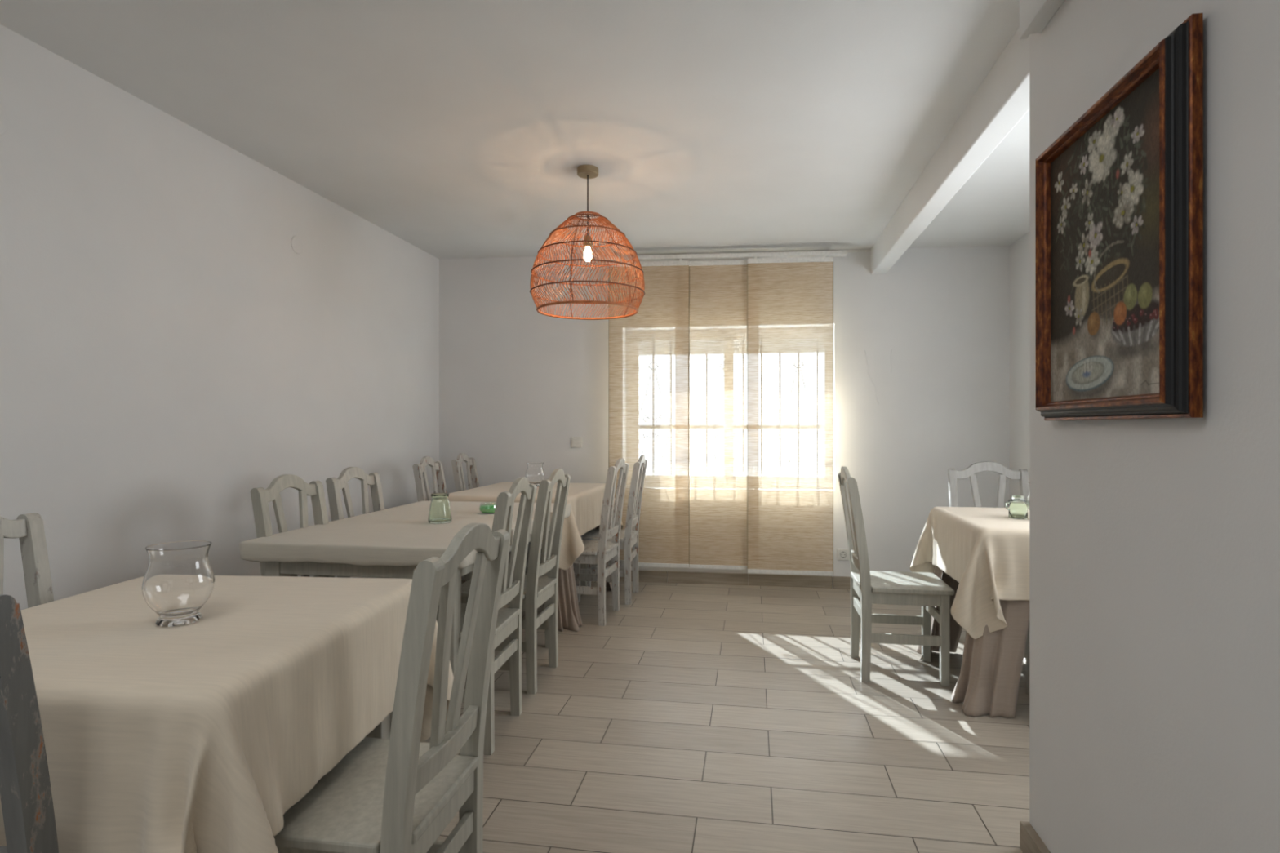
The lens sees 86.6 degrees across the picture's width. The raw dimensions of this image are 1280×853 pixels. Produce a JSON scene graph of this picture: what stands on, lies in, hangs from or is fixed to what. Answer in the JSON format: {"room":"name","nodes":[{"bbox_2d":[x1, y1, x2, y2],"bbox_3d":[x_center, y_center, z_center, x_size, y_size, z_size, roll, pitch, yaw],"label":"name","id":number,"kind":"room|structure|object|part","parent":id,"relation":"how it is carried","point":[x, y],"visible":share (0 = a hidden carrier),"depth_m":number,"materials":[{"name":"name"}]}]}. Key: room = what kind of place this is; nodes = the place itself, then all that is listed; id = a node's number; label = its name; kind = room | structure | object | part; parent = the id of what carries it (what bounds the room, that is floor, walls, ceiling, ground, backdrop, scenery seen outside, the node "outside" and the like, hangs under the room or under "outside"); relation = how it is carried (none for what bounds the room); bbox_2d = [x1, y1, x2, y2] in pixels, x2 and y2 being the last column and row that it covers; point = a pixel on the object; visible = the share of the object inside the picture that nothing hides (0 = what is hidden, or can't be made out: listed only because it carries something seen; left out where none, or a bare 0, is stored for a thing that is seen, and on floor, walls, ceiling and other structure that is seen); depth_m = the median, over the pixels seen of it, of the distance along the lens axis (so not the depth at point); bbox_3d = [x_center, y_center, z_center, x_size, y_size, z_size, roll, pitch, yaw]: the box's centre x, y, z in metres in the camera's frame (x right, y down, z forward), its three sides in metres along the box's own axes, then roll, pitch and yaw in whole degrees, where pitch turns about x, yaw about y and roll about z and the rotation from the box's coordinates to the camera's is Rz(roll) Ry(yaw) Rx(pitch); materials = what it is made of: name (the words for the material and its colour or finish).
{"room":"restaurant dining room","nodes":[
{"label":"restaurant dining room","id":0,"kind":"room"},
{"bbox_2d":[0,24,439,609],"bbox_3d":[-2.350,-0.075,1.300,0.200,2.491,9.000,0,0,9],"label":"wall","id":1,"kind":"structure","parent":0,"point":[168,353],"depth_m":2.87,"materials":[{"name":"paint"}]},
{"bbox_2d":[291,235,302,253],"bbox_3d":[-1.854,-0.983,3.676,0.004,0.096,0.096,0,0,9],"label":"junction cover","id":2,"kind":"object","parent":1,"relation":"attached to","point":[296,242],"visible":1,"depth_m":3.67,"materials":[{"name":"paint"}]},
{"bbox_2d":[0,0,1029,258],"bbox_3d":[-0.160,-1.367,1.040,4.805,0.210,9.200,0,0,9],"label":"ceiling","id":3,"kind":"structure","parent":0,"point":[456,129],"depth_m":2.73,"materials":[{"name":"paint"}]},
{"bbox_2d":[529,164,644,319],"bbox_3d":[-0.263,-0.937,3.418,0.576,0.722,0.576,0,0,42],"label":"pendant lamp","id":4,"kind":"object","parent":3,"relation":"hanging from","point":[585,171],"visible":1,"depth_m":3.32,"materials":[{"name":"orange wicker"}]},
{"bbox_2d":[583,235,591,247],"bbox_3d":[-0.263,-0.932,3.418,0.044,0.055,0.044,0,0,9],"label":"socket","id":5,"kind":"object","parent":4,"relation":"attached to","point":[585,237],"depth_m":3.40,"materials":[{"name":"gold metal"}]},
{"bbox_3d":[-0.263,-0.867,3.418,0.046,0.076,0.046,0,0,9],"label":"bulb","id":6,"kind":"part","parent":4,"relation":"part of","materials":[{"name":"white glass"}]},
{"bbox_2d":[439,245,1008,577],"bbox_3d":[0.561,-0.075,5.254,4.665,2.491,0.420,0,0,8],"label":"wall","id":7,"kind":"structure","parent":0,"point":[517,382],"depth_m":4.90,"materials":[{"name":"paint"}]},
{"bbox_2d":[571,436,582,448],"bbox_3d":[-0.484,0.120,5.184,0.084,0.084,0.014,0,0,9],"label":"switch plate","id":8,"kind":"object","parent":7,"relation":"attached to","point":[576,442],"visible":1,"depth_m":5.18,"materials":[{"name":"white plastic"}]},
{"bbox_2d":[608,258,689,568],"bbox_3d":[0.064,-0.099,4.974,0.596,2.250,0.014,0,0,8],"label":"blind","id":9,"kind":"object","parent":7,"relation":"attached to","point":[649,349],"visible":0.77,"depth_m":4.96,"materials":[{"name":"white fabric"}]},
{"bbox_2d":[526,567,850,588],"bbox_3d":[0.501,1.127,5.045,4.204,0.085,0.012,0,0,8],"label":"baseboard","id":10,"kind":"structure","parent":7,"relation":"attached to","point":[653,576],"depth_m":5.00,"materials":[{"name":"tile"}]},
{"bbox_2d":[675,257,751,569],"bbox_3d":[0.554,-0.093,4.924,0.600,2.250,0.014,0,0,8],"label":"blind","id":11,"kind":"object","parent":7,"relation":"attached to","point":[717,288],"visible":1,"depth_m":4.92,"materials":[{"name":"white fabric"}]},
{"bbox_2d":[598,250,847,262],"bbox_3d":[0.582,-1.229,4.956,1.777,0.055,0.165,0,0,8],"label":"track","id":12,"kind":"object","parent":7,"relation":"attached to","point":[827,253],"visible":0.77,"depth_m":4.87,"materials":[{"name":"white metal"}]},
{"bbox_2d":[637,249,871,255],"bbox_3d":[0.772,-1.276,5.009,1.793,0.036,0.006,0,0,8],"label":"trim","id":13,"kind":"structure","parent":7,"relation":"attached to","point":[848,251],"depth_m":4.97,"materials":[{"name":"white paint"}]},
{"bbox_2d":[746,255,833,575],"bbox_3d":[1.061,-0.083,4.811,0.599,2.258,0.014,0,0,8],"label":"blind","id":14,"kind":"object","parent":7,"relation":"attached to","point":[790,300],"visible":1,"depth_m":4.81,"materials":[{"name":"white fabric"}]},
{"bbox_2d":[837,548,848,560],"bbox_3d":[1.467,0.925,4.906,0.082,0.082,0.014,0,0,9],"label":"wall socket","id":15,"kind":"object","parent":7,"relation":"attached to","point":[842,553],"visible":0.93,"depth_m":4.90,"materials":[{"name":"white plastic"}]},
{"bbox_2d":[864,349,892,403],"bbox_3d":[1.710,-0.355,4.877,0.189,0.391,0.004,0,0,8],"label":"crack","id":16,"kind":"structure","parent":7,"relation":"attached to","point":[891,349],"depth_m":4.88,"materials":[{"name":"paint"}]},
{"bbox_2d":[423,581,1029,852],"bbox_3d":[-0.160,1.230,1.040,4.805,0.120,9.200,0,0,9],"label":"floor","id":17,"kind":"structure","parent":0,"point":[700,717],"depth_m":2.52,"materials":[{"name":"beige tile"}]},
{"bbox_2d":[0,512,53,608],"bbox_3d":[-1.454,0.682,1.624,0.468,0.976,0.390,0,0,9],"label":"dining chair","id":18,"kind":"object","parent":17,"relation":"on","point":[28,528],"visible":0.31,"depth_m":1.80,"materials":[{"name":"paint"}]},
{"bbox_3d":[-1.666,0.243,1.659,0.039,0.098,0.299,0,0,9],"label":"crest rail","id":19,"kind":"part","parent":18,"relation":"part of","materials":[{"name":"paint"}]},
{"bbox_3d":[-1.603,0.702,1.815,0.107,0.937,0.035,0,0,9],"label":"post","id":20,"kind":"part","parent":18,"relation":"part of","materials":[{"name":"paint"}]},
{"bbox_2d":[0,594,58,852],"bbox_3d":[-1.027,0.682,1.179,0.390,0.976,0.468,0,0,9],"label":"dining chair","id":21,"kind":"object","parent":17,"relation":"on","point":[25,789],"visible":0.5,"depth_m":0.97,"materials":[{"name":"paint"}]},
{"bbox_3d":[-1.053,0.647,1.018,0.299,0.050,0.037,0,0,9],"label":"rail","id":22,"kind":"part","parent":21,"relation":"part of","materials":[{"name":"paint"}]},
{"bbox_2d":[250,474,334,577],"bbox_3d":[-1.214,0.682,2.709,0.468,0.976,0.390,0,0,11],"label":"dining chair","id":23,"kind":"object","parent":17,"relation":"on","point":[260,497],"visible":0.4,"depth_m":2.69,"materials":[{"name":"green paint"}]},
{"bbox_3d":[-1.421,0.702,2.582,0.107,0.937,0.035,0,0,11],"label":"post","id":24,"kind":"part","parent":23,"relation":"part of","materials":[{"name":"green paint"}]},
{"bbox_3d":[-1.425,0.243,2.751,0.039,0.098,0.299,0,0,11],"label":"crest rail","id":25,"kind":"part","parent":23,"relation":"part of","materials":[{"name":"green paint"}]},
{"bbox_3d":[-1.374,0.647,2.741,0.037,0.050,0.299,0,0,11],"label":"rail","id":26,"kind":"part","parent":23,"relation":"part of","materials":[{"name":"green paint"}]},
{"bbox_3d":[-1.357,0.702,2.906,0.107,0.937,0.035,0,0,11],"label":"post","id":27,"kind":"part","parent":23,"relation":"part of","materials":[{"name":"green paint"}]},
{"bbox_2d":[325,466,395,578],"bbox_3d":[-1.169,0.682,3.228,0.468,0.976,0.390,0,0,11],"label":"dining chair","id":28,"kind":"object","parent":17,"relation":"on","point":[334,485],"visible":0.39,"depth_m":3.21,"materials":[{"name":"paint"}]},
{"bbox_3d":[-1.376,0.702,3.102,0.107,0.937,0.035,0,0,11],"label":"post","id":29,"kind":"part","parent":28,"relation":"part of","materials":[{"name":"paint"}]},
{"bbox_3d":[-1.379,0.243,3.271,0.039,0.098,0.299,0,0,11],"label":"crest rail","id":30,"kind":"part","parent":28,"relation":"part of","materials":[{"name":"paint"}]},
{"bbox_3d":[-1.311,0.702,3.425,0.107,0.937,0.035,0,0,11],"label":"post","id":31,"kind":"part","parent":28,"relation":"part of","materials":[{"name":"paint"}]},
{"bbox_2d":[365,713,390,739],"bbox_3d":[-1.031,0.797,1.503,0.770,0.745,0.790,0,0,4],"label":"dining table","id":32,"kind":"object","parent":17,"relation":"on","point":[382,731],"visible":0.05,"depth_m":1.78,"materials":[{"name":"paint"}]},
{"bbox_2d":[0,575,453,852],"bbox_3d":[-1.027,0.644,1.516,1.019,0.456,0.965,0,0,4],"label":"tablecloth","id":33,"kind":"object","parent":32,"relation":"on","point":[199,737],"visible":0.81,"depth_m":1.18,"materials":[{"name":"beige fabric"}]},
{"bbox_2d":[142,540,214,627],"bbox_3d":[-0.985,0.337,1.452,0.129,0.166,0.129,0,0,9],"label":"glass vase","id":34,"kind":"object","parent":33,"relation":"on","point":[179,580],"visible":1,"depth_m":1.41,"materials":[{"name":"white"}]},
{"bbox_2d":[273,522,510,852],"bbox_3d":[-0.553,0.682,1.397,0.468,0.976,0.390,0,0,9],"label":"dining chair","id":35,"kind":"object","parent":17,"relation":"on","point":[399,793],"visible":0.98,"depth_m":1.31,"materials":[{"name":"green paint"}]},
{"bbox_3d":[-0.583,0.745,1.402,0.407,0.022,0.390,0,0,9],"label":"seat","id":36,"kind":"part","parent":35,"relation":"part of","materials":[{"name":"green paint"}]},
{"bbox_3d":[-0.404,0.702,1.205,0.107,0.937,0.035,0,0,9],"label":"post","id":37,"kind":"part","parent":35,"relation":"part of","materials":[{"name":"green paint"}]},
{"bbox_3d":[-0.392,0.647,1.370,0.037,0.050,0.299,0,0,9],"label":"rail","id":38,"kind":"part","parent":35,"relation":"part of","materials":[{"name":"green paint"}]},
{"bbox_3d":[-0.341,0.243,1.362,0.039,0.098,0.299,0,0,9],"label":"crest rail","id":39,"kind":"part","parent":35,"relation":"part of","materials":[{"name":"green paint"}]},
{"bbox_3d":[-0.350,0.702,1.530,0.107,0.937,0.035,0,0,9],"label":"post","id":40,"kind":"part","parent":35,"relation":"part of","materials":[{"name":"green paint"}]},
{"bbox_2d":[265,526,550,728],"bbox_3d":[-0.911,0.797,3.064,0.830,0.745,1.360,0,0,9],"label":"dining table","id":41,"kind":"object","parent":17,"relation":"on","point":[272,569],"visible":0.1,"depth_m":2.44,"materials":[{"name":"green paint"}]},
{"bbox_3d":[-1.345,0.811,2.523,0.060,0.717,0.060,0,0,9],"label":"leg","id":42,"kind":"part","parent":41,"relation":"part of","materials":[{"name":"green paint"}]},
{"bbox_2d":[239,501,570,568],"bbox_3d":[-0.911,0.452,3.064,0.860,0.072,1.393,0,0,9],"label":"tablecloth","id":43,"kind":"object","parent":41,"relation":"on","point":[402,535],"visible":0.59,"depth_m":2.51,"materials":[{"name":"fabric"}]},
{"bbox_2d":[427,493,452,524],"bbox_3d":[-0.867,0.354,2.946,0.098,0.124,0.098,0,0,-12],"label":"glass vase","id":44,"kind":"object","parent":43,"relation":"on","point":[440,513],"visible":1,"depth_m":2.91,"materials":[{"name":"green glass"}]},
{"bbox_2d":[480,505,495,513],"bbox_3d":[-0.721,0.391,3.261,0.100,0.050,0.100,0,0,9],"label":"bowl","id":45,"kind":"object","parent":43,"relation":"on","point":[484,508],"visible":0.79,"depth_m":3.22,"materials":[{"name":"green glass"}]},
{"bbox_3d":[-0.674,0.811,2.412,0.060,0.717,0.060,0,0,9],"label":"leg","id":46,"kind":"part","parent":41,"relation":"part of","materials":[{"name":"green paint"}]},
{"bbox_3d":[-0.477,0.811,3.606,0.060,0.717,0.060,0,0,9],"label":"leg","id":47,"kind":"part","parent":41,"relation":"part of","materials":[{"name":"green paint"}]},
{"bbox_2d":[412,456,465,583],"bbox_3d":[-1.162,0.682,4.376,0.468,0.976,0.390,0,0,6],"label":"dining chair","id":48,"kind":"object","parent":17,"relation":"on","point":[420,471],"visible":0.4,"depth_m":4.33,"materials":[{"name":"white paint"}]},
{"bbox_3d":[-1.358,0.702,4.231,0.107,0.937,0.035,0,0,6],"label":"post","id":49,"kind":"part","parent":48,"relation":"part of","materials":[{"name":"white paint"}]},
{"bbox_3d":[-1.375,0.243,4.399,0.039,0.098,0.299,0,0,6],"label":"crest rail","id":50,"kind":"part","parent":48,"relation":"part of","materials":[{"name":"white paint"}]},
{"bbox_3d":[-1.321,0.702,4.559,0.107,0.937,0.035,0,0,6],"label":"post","id":51,"kind":"part","parent":48,"relation":"part of","materials":[{"name":"white paint"}]},
{"bbox_2d":[390,477,537,755],"bbox_3d":[-0.673,0.682,2.619,0.468,0.976,0.390,0,0,7],"label":"dining chair","id":52,"kind":"object","parent":17,"relation":"on","point":[508,622],"visible":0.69,"depth_m":2.64,"materials":[{"name":"green paint"}]},
{"bbox_3d":[-0.887,0.963,2.481,0.037,0.414,0.037,0,0,7],"label":"leg","id":53,"kind":"part","parent":52,"relation":"part of","materials":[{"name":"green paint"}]},
{"bbox_3d":[-0.703,0.745,2.623,0.407,0.022,0.390,0,0,7],"label":"seat","id":54,"kind":"part","parent":52,"relation":"part of","materials":[{"name":"green paint"}]},
{"bbox_3d":[-0.517,0.702,2.433,0.107,0.937,0.035,0,0,7],"label":"post","id":55,"kind":"part","parent":52,"relation":"part of","materials":[{"name":"green paint"}]},
{"bbox_3d":[-0.511,0.647,2.598,0.037,0.050,0.299,0,0,7],"label":"rail","id":56,"kind":"part","parent":52,"relation":"part of","materials":[{"name":"green paint"}]},
{"bbox_3d":[-0.460,0.243,2.592,0.039,0.098,0.299,0,0,7],"label":"crest rail","id":57,"kind":"part","parent":52,"relation":"part of","materials":[{"name":"green paint"}]},
{"bbox_3d":[-0.475,0.702,2.760,0.107,0.937,0.035,0,0,7],"label":"post","id":58,"kind":"part","parent":52,"relation":"part of","materials":[{"name":"green paint"}]},
{"bbox_2d":[451,453,526,579],"bbox_3d":[-1.079,0.682,4.940,0.468,0.976,0.390,0,0,6],"label":"dining chair","id":59,"kind":"object","parent":17,"relation":"on","point":[472,473],"visible":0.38,"depth_m":4.91,"materials":[{"name":"white paint"}]},
{"bbox_3d":[-1.275,0.702,4.795,0.107,0.937,0.035,0,0,6],"label":"post","id":60,"kind":"part","parent":59,"relation":"part of","materials":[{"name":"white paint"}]},
{"bbox_3d":[-1.292,0.243,4.963,0.039,0.098,0.299,0,0,6],"label":"crest rail","id":61,"kind":"part","parent":59,"relation":"part of","materials":[{"name":"white paint"}]},
{"bbox_3d":[-1.238,0.702,5.123,0.107,0.937,0.035,0,0,6],"label":"post","id":62,"kind":"part","parent":59,"relation":"part of","materials":[{"name":"white paint"}]},
{"bbox_2d":[461,468,570,694],"bbox_3d":[-0.597,0.682,3.175,0.468,0.976,0.390,0,0,9],"label":"dining chair","id":63,"kind":"object","parent":17,"relation":"on","point":[538,588],"visible":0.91,"depth_m":3.07,"materials":[{"name":"green paint"}]},
{"bbox_3d":[-0.627,0.745,3.180,0.407,0.022,0.390,0,0,9],"label":"seat","id":64,"kind":"part","parent":63,"relation":"part of","materials":[{"name":"green paint"}]},
{"bbox_3d":[-0.448,0.702,2.983,0.107,0.937,0.035,0,0,9],"label":"post","id":65,"kind":"part","parent":63,"relation":"part of","materials":[{"name":"green paint"}]},
{"bbox_3d":[-0.436,0.647,3.148,0.037,0.050,0.299,0,0,9],"label":"rail","id":66,"kind":"part","parent":63,"relation":"part of","materials":[{"name":"green paint"}]},
{"bbox_3d":[-0.385,0.243,3.140,0.039,0.098,0.299,0,0,9],"label":"crest rail","id":67,"kind":"part","parent":63,"relation":"part of","materials":[{"name":"green paint"}]},
{"bbox_3d":[-0.394,0.702,3.308,0.107,0.937,0.035,0,0,9],"label":"post","id":68,"kind":"part","parent":63,"relation":"part of","materials":[{"name":"green paint"}]},
{"bbox_2d":[464,564,587,586],"bbox_3d":[-0.722,0.797,4.498,0.770,0.745,1.010,0,0,11],"label":"dining table","id":69,"kind":"object","parent":17,"relation":"on","point":[468,576],"visible":0.02,"depth_m":4.79,"materials":[{"name":"green paint"}]},
{"bbox_3d":[-1.043,0.811,4.178,0.060,0.717,0.060,0,0,11],"label":"leg","id":70,"kind":"part","parent":69,"relation":"part of","materials":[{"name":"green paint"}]},
{"bbox_2d":[448,481,622,569],"bbox_3d":[-0.723,0.618,4.500,1.027,0.412,1.232,0,0,11],"label":"tablecloth","id":71,"kind":"object","parent":69,"relation":"on","point":[585,500],"visible":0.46,"depth_m":4.15,"materials":[{"name":"beige fabric"}]},
{"bbox_2d":[525,462,544,487],"bbox_3d":[-0.722,0.332,4.670,0.129,0.166,0.129,0,0,9],"label":"glass vase","id":72,"kind":"object","parent":71,"relation":"on","point":[535,473],"visible":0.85,"depth_m":4.62,"materials":[{"name":"white"}]},
{"bbox_3d":[-0.401,0.811,4.818,0.060,0.717,0.060,0,0,11],"label":"leg","id":73,"kind":"part","parent":69,"relation":"part of","materials":[{"name":"green paint"}]},
{"bbox_2d":[557,524,612,631],"bbox_3d":[-0.723,0.794,4.497,0.986,0.746,1.145,0,0,11],"label":"underskirt","id":74,"kind":"object","parent":69,"relation":"on","point":[568,611],"visible":0.13,"depth_m":3.92,"materials":[{"name":"beige fabric"}]},
{"bbox_2d":[541,457,629,626],"bbox_3d":[-0.334,0.682,4.193,0.468,0.976,0.390,0,0,12],"label":"dining chair","id":75,"kind":"object","parent":17,"relation":"on","point":[599,552],"visible":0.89,"depth_m":4.07,"materials":[{"name":"white paint"}]},
{"bbox_3d":[-0.364,0.745,4.200,0.407,0.022,0.390,0,0,12],"label":"seat","id":76,"kind":"part","parent":75,"relation":"part of","materials":[{"name":"white paint"}]},
{"bbox_3d":[-0.195,0.702,3.994,0.107,0.937,0.035,0,0,12],"label":"post","id":77,"kind":"part","parent":75,"relation":"part of","materials":[{"name":"white paint"}]},
{"bbox_3d":[-0.175,0.647,4.158,0.037,0.050,0.299,0,0,12],"label":"rail","id":78,"kind":"part","parent":75,"relation":"part of","materials":[{"name":"white paint"}]},
{"bbox_3d":[-0.124,0.702,4.316,0.107,0.937,0.035,0,0,12],"label":"post","id":79,"kind":"part","parent":75,"relation":"part of","materials":[{"name":"white paint"}]},
{"bbox_3d":[-0.124,0.243,4.147,0.039,0.098,0.299,0,0,12],"label":"crest rail","id":80,"kind":"part","parent":75,"relation":"part of","materials":[{"name":"white paint"}]},
{"bbox_2d":[573,454,647,604],"bbox_3d":[-0.202,0.682,4.663,0.468,0.976,0.390,0,0,8],"label":"dining chair","id":81,"kind":"object","parent":17,"relation":"on","point":[628,538],"visible":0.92,"depth_m":4.51,"materials":[{"name":"white paint"}]},
{"bbox_3d":[-0.418,0.963,4.528,0.037,0.414,0.037,0,0,8],"label":"leg","id":82,"kind":"part","parent":81,"relation":"part of","materials":[{"name":"white paint"}]},
{"bbox_3d":[-0.370,0.963,4.854,0.037,0.414,0.037,0,0,8],"label":"leg","id":83,"kind":"part","parent":81,"relation":"part of","materials":[{"name":"white paint"}]},
{"bbox_3d":[-0.232,0.745,4.667,0.407,0.022,0.390,0,0,8],"label":"seat","id":84,"kind":"part","parent":81,"relation":"part of","materials":[{"name":"white paint"}]},
{"bbox_3d":[-0.050,0.702,4.473,0.107,0.937,0.035,0,0,8],"label":"post","id":85,"kind":"part","parent":81,"relation":"part of","materials":[{"name":"white paint"}]},
{"bbox_3d":[-0.041,0.647,4.639,0.037,0.050,0.299,0,0,8],"label":"rail","id":86,"kind":"part","parent":81,"relation":"part of","materials":[{"name":"white paint"}]},
{"bbox_3d":[-0.002,0.702,4.800,0.107,0.937,0.035,0,0,8],"label":"post","id":87,"kind":"part","parent":81,"relation":"part of","materials":[{"name":"white paint"}]},
{"bbox_3d":[0.010,0.243,4.631,0.039,0.098,0.299,0,0,8],"label":"crest rail","id":88,"kind":"part","parent":81,"relation":"part of","materials":[{"name":"white paint"}]},
{"bbox_2d":[837,466,954,687],"bbox_3d":[1.210,0.682,3.261,0.468,0.976,0.390,0,0,9],"label":"dining chair","id":89,"kind":"object","parent":17,"relation":"on","point":[927,590],"visible":1,"depth_m":3.11,"materials":[{"name":"green paint"}]},
{"bbox_3d":[0.999,0.243,3.296,0.039,0.098,0.299,0,0,9],"label":"crest rail","id":90,"kind":"part","parent":89,"relation":"part of","materials":[{"name":"white paint"}]},
{"bbox_3d":[1.061,0.702,3.453,0.107,0.937,0.035,0,0,9],"label":"post","id":91,"kind":"part","parent":89,"relation":"part of","materials":[{"name":"white paint"}]},
{"bbox_3d":[1.049,0.647,3.288,0.037,0.050,0.299,0,0,9],"label":"rail","id":92,"kind":"part","parent":89,"relation":"part of","materials":[{"name":"white paint"}]},
{"bbox_3d":[1.008,0.702,3.128,0.107,0.937,0.035,0,0,9],"label":"post","id":93,"kind":"part","parent":89,"relation":"part of","materials":[{"name":"white paint"}]},
{"bbox_3d":[1.241,0.745,3.256,0.407,0.022,0.390,0,0,9],"label":"seat","id":94,"kind":"part","parent":89,"relation":"part of","materials":[{"name":"white paint"}]},
{"bbox_3d":[1.429,0.963,3.393,0.037,0.414,0.037,0,0,9],"label":"leg","id":95,"kind":"part","parent":89,"relation":"part of","materials":[{"name":"white paint"}]},
{"bbox_3d":[1.375,0.963,3.067,0.037,0.414,0.037,0,0,9],"label":"leg","id":96,"kind":"part","parent":89,"relation":"part of","materials":[{"name":"grey paint"}]},
{"bbox_2d":[947,461,1029,507],"bbox_3d":[1.889,0.682,3.554,0.430,0.976,0.468,0,0,9],"label":"dining chair","id":97,"kind":"object","parent":17,"relation":"on","point":[1022,474],"visible":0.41,"depth_m":3.75,"materials":[{"name":"grey paint"}]},
{"bbox_3d":[1.736,0.702,3.760,0.035,0.937,0.107,0,0,9],"label":"post","id":98,"kind":"part","parent":97,"relation":"part of","materials":[{"name":"grey paint"}]},
{"bbox_3d":[1.924,0.243,3.766,0.339,0.098,0.039,0,0,9],"label":"crest rail","id":99,"kind":"part","parent":97,"relation":"part of","materials":[{"name":"grey paint"}]},
{"bbox_3d":[2.101,0.702,3.700,0.035,0.937,0.107,0,0,9],"label":"post","id":100,"kind":"part","parent":97,"relation":"part of","materials":[{"name":"grey paint"}]},
{"bbox_2d":[1025,625,1029,696],"bbox_3d":[1.832,0.682,2.734,0.390,0.976,0.468,0,0,9],"label":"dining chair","id":101,"kind":"object","parent":17,"relation":"on","point":[1027,646],"visible":0.02,"depth_m":2.95,"materials":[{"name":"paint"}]},
{"bbox_3d":[1.825,0.797,3.074,0.720,0.745,0.740,0,0,9],"label":"dining table","id":102,"kind":"object","parent":17,"relation":"on","visible":0},
{"bbox_2d":[909,506,1029,639],"bbox_3d":[1.827,0.638,3.085,0.999,0.454,0.948,0,0,9],"label":"tablecloth","id":103,"kind":"object","parent":102,"relation":"on","point":[986,551],"visible":0.44,"depth_m":2.75,"materials":[{"name":"beige fabric"}]},
{"bbox_2d":[1005,495,1028,519],"bbox_3d":[1.700,0.362,3.054,0.086,0.104,0.086,0,0,-36],"label":"glass candle jar","id":104,"kind":"object","parent":103,"relation":"on","point":[1017,508],"visible":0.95,"depth_m":3.03,"materials":[{"name":"green glass"}]},
{"bbox_3d":[1.700,0.324,3.054,0.086,0.026,0.086,0,0,9],"label":"lid","id":105,"kind":"part","parent":104,"relation":"part of","materials":[{"name":"green glass"}]},
{"bbox_3d":[1.700,0.377,3.054,0.082,0.076,0.082,0,0,9],"label":"jar glass","id":106,"kind":"part","parent":104,"relation":"part of","materials":[{"name":"green glass"}]},
{"bbox_2d":[1026,482,1029,509],"bbox_3d":[1.772,0.332,2.986,0.129,0.166,0.129,0,0,9],"label":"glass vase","id":107,"kind":"object","parent":103,"relation":"on","point":[1028,496],"visible":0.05,"depth_m":3.00,"materials":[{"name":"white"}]},
{"bbox_2d":[915,565,1029,718],"bbox_3d":[1.819,0.794,3.079,0.939,0.746,0.869,0,0,9],"label":"underskirt","id":108,"kind":"object","parent":102,"relation":"on","point":[988,682],"visible":0.17,"depth_m":2.76,"materials":[{"name":"beige fabric"}]},
{"bbox_2d":[1008,231,1029,499],"bbox_3d":[2.464,-0.048,3.260,0.250,2.436,3.765,0,0,9],"label":"wall","id":109,"kind":"structure","parent":0,"point":[1019,251],"depth_m":4.58,"materials":[{"name":"paint"}]},
{"bbox_2d":[1019,0,1279,852],"bbox_3d":[1.258,-0.054,-0.849,1.292,2.448,5.335,0,0,9],"label":"wall","id":110,"kind":"structure","parent":0,"point":[1154,544],"depth_m":1.23,"materials":[{"name":"paint"}]},
{"bbox_2d":[871,26,1029,274],"bbox_3d":[1.462,-1.190,3.370,0.103,0.195,3.057,0,0,9],"label":"beam","id":111,"kind":"structure","parent":110,"relation":"attached to","point":[1002,100],"depth_m":2.78,"materials":[{"name":"paint"}]},
{"bbox_2d":[1019,0,1064,39],"bbox_3d":[0.611,-1.161,-0.782,0.054,0.256,5.255,0,0,9],"label":"trim","id":112,"kind":"structure","parent":110,"relation":"attached to","point":[1034,15],"depth_m":1.74,"materials":[{"name":"paint"}]},
{"bbox_2d":[1035,13,1203,420],"bbox_3d":[0.974,-0.355,1.433,0.059,0.680,0.584,0,0,9],"label":"framed painting","id":113,"kind":"object","parent":110,"relation":"attached to","point":[1119,193],"visible":1,"depth_m":1.33,"materials":[{"name":"black paint"}]}
]}

